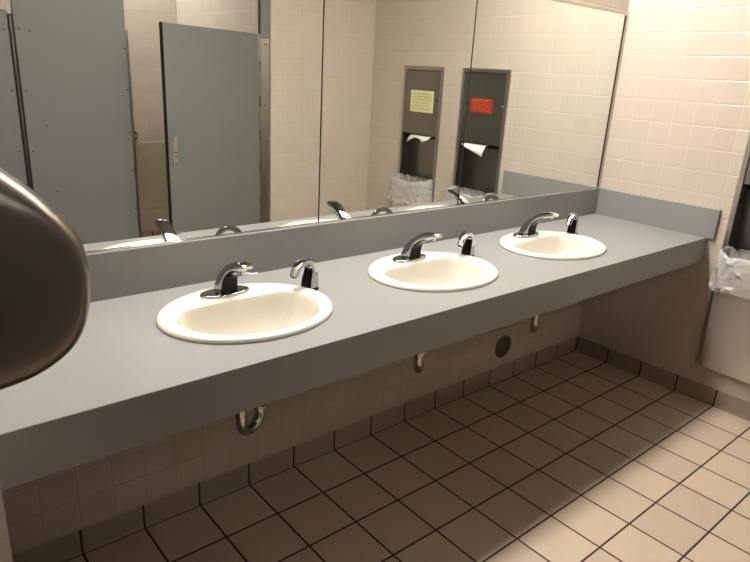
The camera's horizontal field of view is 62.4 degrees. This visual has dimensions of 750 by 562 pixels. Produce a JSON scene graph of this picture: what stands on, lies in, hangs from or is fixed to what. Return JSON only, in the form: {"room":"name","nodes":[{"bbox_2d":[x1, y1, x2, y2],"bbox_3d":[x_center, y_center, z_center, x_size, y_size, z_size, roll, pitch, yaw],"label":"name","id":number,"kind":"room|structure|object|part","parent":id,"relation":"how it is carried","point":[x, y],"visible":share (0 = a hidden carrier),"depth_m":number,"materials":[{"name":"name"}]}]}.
{"room":"public restroom","nodes":[
{"label":"public restroom","id":0,"kind":"room"},
{"bbox_2d":[0,484,12,561],"bbox_3d":[-0.875,-0.306,1.036,0.140,2.920,0.950,-12,24,-38],"label":"wall","id":1,"kind":"structure","parent":0,"point":[5,548],"depth_m":0.93,"materials":[{"name":"beige tile"}]},
{"bbox_2d":[0,168,90,389],"bbox_3d":[-0.589,-0.041,1.010,0.177,0.400,0.290,-12,24,-38],"label":"dryer","id":2,"kind":"object","parent":1,"relation":"attached to","point":[45,278],"visible":1,"depth_m":0.91,"materials":[{"name":"silver metal"}]},
{"bbox_2d":[2,0,629,555],"bbox_3d":[-0.363,-0.636,2.115,4.560,2.920,0.178,-12,24,-38],"label":"wall","id":3,"kind":"structure","parent":0,"point":[40,511],"depth_m":2.35,"materials":[{"name":"beige tile"}]},
{"bbox_2d":[0,0,323,253],"bbox_3d":[-0.641,-0.554,1.807,1.184,0.921,0.009,-12,24,-38],"label":"wall mirror","id":4,"kind":"object","parent":3,"relation":"attached to","point":[140,123],"visible":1,"depth_m":1.85,"materials":[{"name":"clear glass"}]},
{"bbox_2d":[12,336,577,561],"bbox_3d":[0.022,0.637,2.838,3.167,0.092,0.030,-12,24,-38],"label":"baseboard","id":5,"kind":"structure","parent":3,"relation":"attached to","point":[69,546],"depth_m":2.44,"materials":[{"name":"brown tile"}]},
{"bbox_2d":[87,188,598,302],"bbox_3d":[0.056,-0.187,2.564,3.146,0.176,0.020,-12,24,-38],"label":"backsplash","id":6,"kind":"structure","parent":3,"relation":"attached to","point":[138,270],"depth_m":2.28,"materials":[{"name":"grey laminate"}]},
{"bbox_2d":[0,188,721,490],"bbox_3d":[0.272,-0.055,2.349,3.166,0.269,0.676,-12,24,-38],"label":"countertop","id":7,"kind":"structure","parent":3,"relation":"attached to","point":[126,383],"depth_m":1.90,"materials":[{"name":"grey laminate"}]},
{"bbox_2d":[200,261,257,298],"bbox_3d":[-0.428,-0.010,1.871,0.162,0.135,0.188,-12,24,-38],"label":"faucet","id":8,"kind":"object","parent":7,"relation":"on","point":[225,286],"visible":1,"depth_m":1.89,"materials":[{"name":"silver metal"}]},
{"bbox_3d":[-0.468,0.034,1.931,0.162,0.009,0.076,-12,24,-38],"label":"plate","id":9,"kind":"part","parent":8,"relation":"part of","materials":[{"name":"silver metal"}]},
{"bbox_3d":[-0.426,0.004,1.873,0.055,0.099,0.067,-12,24,-38],"label":"sensor panel","id":10,"kind":"part","parent":8,"relation":"part of","materials":[{"name":"black plastic"}]},
{"bbox_3d":[-0.425,-0.011,1.867,0.057,0.130,0.178,-12,24,-38],"label":"spout","id":11,"kind":"part","parent":8,"relation":"part of","materials":[{"name":"silver metal"}]},
{"bbox_3d":[-0.378,-0.022,1.869,0.049,0.009,0.011,3,18,-1],"label":"mixing lever","id":12,"kind":"part","parent":8,"relation":"part of","materials":[{"name":"silver metal"}]},
{"bbox_2d":[156,283,332,343],"bbox_3d":[-0.378,0.159,1.857,0.528,0.174,0.436,-12,24,-38],"label":"oval sink","id":13,"kind":"object","parent":7,"relation":"in","point":[267,311],"visible":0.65,"depth_m":1.88,"materials":[{"name":"beige ceramic"}]},
{"bbox_2d":[235,404,267,435],"bbox_3d":[-0.440,0.316,2.067,0.129,0.312,0.332,-5,20,-24],"label":"trap","id":14,"kind":"object","parent":13,"relation":"attached to","point":[245,429],"visible":0.4,"depth_m":2.00,"materials":[{"name":"silver metal"}]},
{"bbox_2d":[290,258,318,290],"bbox_3d":[-0.236,-0.021,2.025,0.120,0.110,0.058,-15,25,-43],"label":"soap dispenser","id":15,"kind":"object","parent":7,"relation":"on","point":[310,275],"visible":0.93,"depth_m":2.03,"materials":[{"name":"silver metal"}]},
{"bbox_3d":[-0.223,-0.011,2.038,0.040,0.074,0.016,15,22,31],"label":"sensor panel","id":16,"kind":"part","parent":15,"relation":"part of","materials":[{"name":"black plastic"}]},
{"bbox_2d":[392,231,442,262],"bbox_3d":[0.174,-0.135,2.348,0.162,0.135,0.188,-12,24,-38],"label":"faucet","id":17,"kind":"object","parent":7,"relation":"on","point":[411,252],"visible":1,"depth_m":2.36,"materials":[{"name":"silver metal"}]},
{"bbox_3d":[0.134,-0.090,2.409,0.162,0.009,0.076,-12,24,-38],"label":"plate","id":18,"kind":"part","parent":17,"relation":"part of","materials":[{"name":"silver metal"}]},
{"bbox_3d":[0.176,-0.121,2.349,0.055,0.099,0.067,-12,24,-38],"label":"sensor panel","id":19,"kind":"part","parent":17,"relation":"part of","materials":[{"name":"black plastic"}]},
{"bbox_2d":[368,251,497,291],"bbox_3d":[0.215,0.033,2.340,0.528,0.174,0.436,-12,24,-38],"label":"oval sink","id":20,"kind":"object","parent":7,"relation":"in","point":[440,271],"visible":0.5,"depth_m":2.38,"materials":[{"name":"beige ceramic"}]},
{"bbox_2d":[413,351,426,372],"bbox_3d":[0.140,0.191,2.541,0.111,0.312,0.326,-6,21,-26],"label":"trap","id":21,"kind":"object","parent":20,"relation":"attached to","point":[418,365],"visible":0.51,"depth_m":2.43,"materials":[{"name":"silver metal"}]},
{"bbox_2d":[457,231,474,256],"bbox_3d":[0.362,-0.148,2.508,0.120,0.110,0.058,-15,25,-43],"label":"soap dispenser","id":22,"kind":"object","parent":7,"relation":"on","point":[466,239],"visible":0.92,"depth_m":2.51,"materials":[{"name":"silver metal"}]},
{"bbox_3d":[0.375,-0.138,2.521,0.040,0.074,0.016,15,22,31],"label":"sensor panel","id":23,"kind":"part","parent":22,"relation":"part of","materials":[{"name":"black plastic"}]},
{"bbox_2d":[513,212,558,237],"bbox_3d":[0.743,-0.262,2.829,0.162,0.135,0.188,-12,24,-38],"label":"faucet","id":24,"kind":"object","parent":7,"relation":"on","point":[528,229],"visible":1,"depth_m":2.84,"materials":[{"name":"silver metal"}]},
{"bbox_3d":[0.704,-0.218,2.889,0.162,0.009,0.076,-12,24,-38],"label":"plate","id":25,"kind":"part","parent":24,"relation":"part of","materials":[{"name":"silver metal"}]},
{"bbox_3d":[0.745,-0.248,2.830,0.055,0.099,0.067,-12,24,-38],"label":"sensor panel","id":26,"kind":"part","parent":24,"relation":"part of","materials":[{"name":"black plastic"}]},
{"bbox_2d":[499,230,606,259],"bbox_3d":[0.795,-0.091,2.811,0.528,0.174,0.436,-12,24,-38],"label":"oval sink","id":27,"kind":"object","parent":7,"relation":"in","point":[552,245],"visible":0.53,"depth_m":2.86,"materials":[{"name":"beige ceramic"}]},
{"bbox_2d":[530,314,540,332],"bbox_3d":[0.725,0.066,3.016,0.118,0.312,0.329,-6,20,-25],"label":"trap","id":28,"kind":"object","parent":27,"relation":"attached to","point":[535,319],"visible":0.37,"depth_m":2.90,"materials":[{"name":"silver metal"}]},
{"bbox_2d":[566,213,578,233],"bbox_3d":[0.942,-0.275,2.987,0.120,0.110,0.058,-15,25,-43],"label":"soap dispenser","id":29,"kind":"object","parent":7,"relation":"on","point":[572,222],"visible":0.88,"depth_m":2.99,"materials":[{"name":"silver metal"}]},
{"bbox_3d":[0.955,-0.265,3.000,0.040,0.074,0.016,15,22,31],"label":"sensor panel","id":30,"kind":"part","parent":29,"relation":"part of","materials":[{"name":"black plastic"}]},
{"bbox_2d":[319,0,477,223],"bbox_3d":[0.105,-0.714,2.413,0.762,0.921,0.009,-12,24,-38],"label":"wall mirror","id":31,"kind":"object","parent":3,"relation":"attached to","point":[396,73],"visible":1,"depth_m":2.40,"materials":[{"name":"clear glass"}]},
{"bbox_2d":[495,335,510,357],"bbox_3d":[0.686,0.350,3.298,0.124,0.124,0.014,-12,24,-38],"label":"cover","id":32,"kind":"object","parent":3,"relation":"attached to","point":[503,345],"visible":1,"depth_m":3.29,"materials":[{"name":"brown metal"}]},
{"bbox_2d":[458,0,628,205],"bbox_3d":[0.849,-0.872,3.017,1.182,0.921,0.010,-12,24,-38],"label":"wall mirror","id":33,"kind":"object","parent":3,"relation":"attached to","point":[544,75],"visible":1,"depth_m":2.96,"materials":[{"name":"clear glass"}]},
{"bbox_2d":[64,350,749,561],"bbox_3d":[0.733,1.299,1.276,4.560,0.100,3.850,-12,24,-38],"label":"floor","id":34,"kind":"structure","parent":0,"point":[574,456],"depth_m":2.46,"materials":[{"name":"beige tile"}]},
{"bbox_2d":[576,0,749,401],"bbox_3d":[2.546,-0.471,2.115,0.160,2.920,3.700,-12,24,-38],"label":"wall","id":35,"kind":"structure","parent":0,"point":[679,131],"depth_m":3.18,"materials":[{"name":"beige tile"}]},
{"bbox_2d":[576,336,749,420],"bbox_3d":[1.904,0.660,3.089,0.030,0.092,2.038,-12,24,-38],"label":"baseboard","id":36,"kind":"structure","parent":35,"relation":"attached to","point":[721,400],"depth_m":3.40,"materials":[{"name":"brown tile"}]},
{"bbox_2d":[695,133,749,362],"bbox_3d":[1.887,-0.199,2.929,0.102,1.420,0.398,-12,24,-38],"label":"dispenser","id":37,"kind":"object","parent":35,"relation":"attached to","point":[737,235],"visible":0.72,"depth_m":3.04,"materials":[{"name":"silver metal"}]},
{"bbox_2d":[700,292,749,383],"bbox_3d":[1.780,0.204,2.988,0.122,0.605,0.346,-12,24,-38],"label":"waste bin","id":38,"kind":"object","parent":37,"relation":"attached to","point":[726,347],"visible":0.87,"depth_m":3.05,"materials":[{"name":"silver metal"}]},
{"bbox_2d":[708,245,749,299],"bbox_3d":[1.782,-0.012,2.908,0.146,0.228,0.399,-12,24,-38],"label":"liner","id":39,"kind":"object","parent":38,"relation":"in","point":[730,274],"visible":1,"depth_m":2.94,"materials":[{"name":"white plastic"}]},
{"bbox_3d":[1.880,-0.627,2.759,0.011,0.444,0.344,-12,24,-38],"label":"door","id":40,"kind":"part","parent":37,"relation":"part of","materials":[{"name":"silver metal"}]}
]}

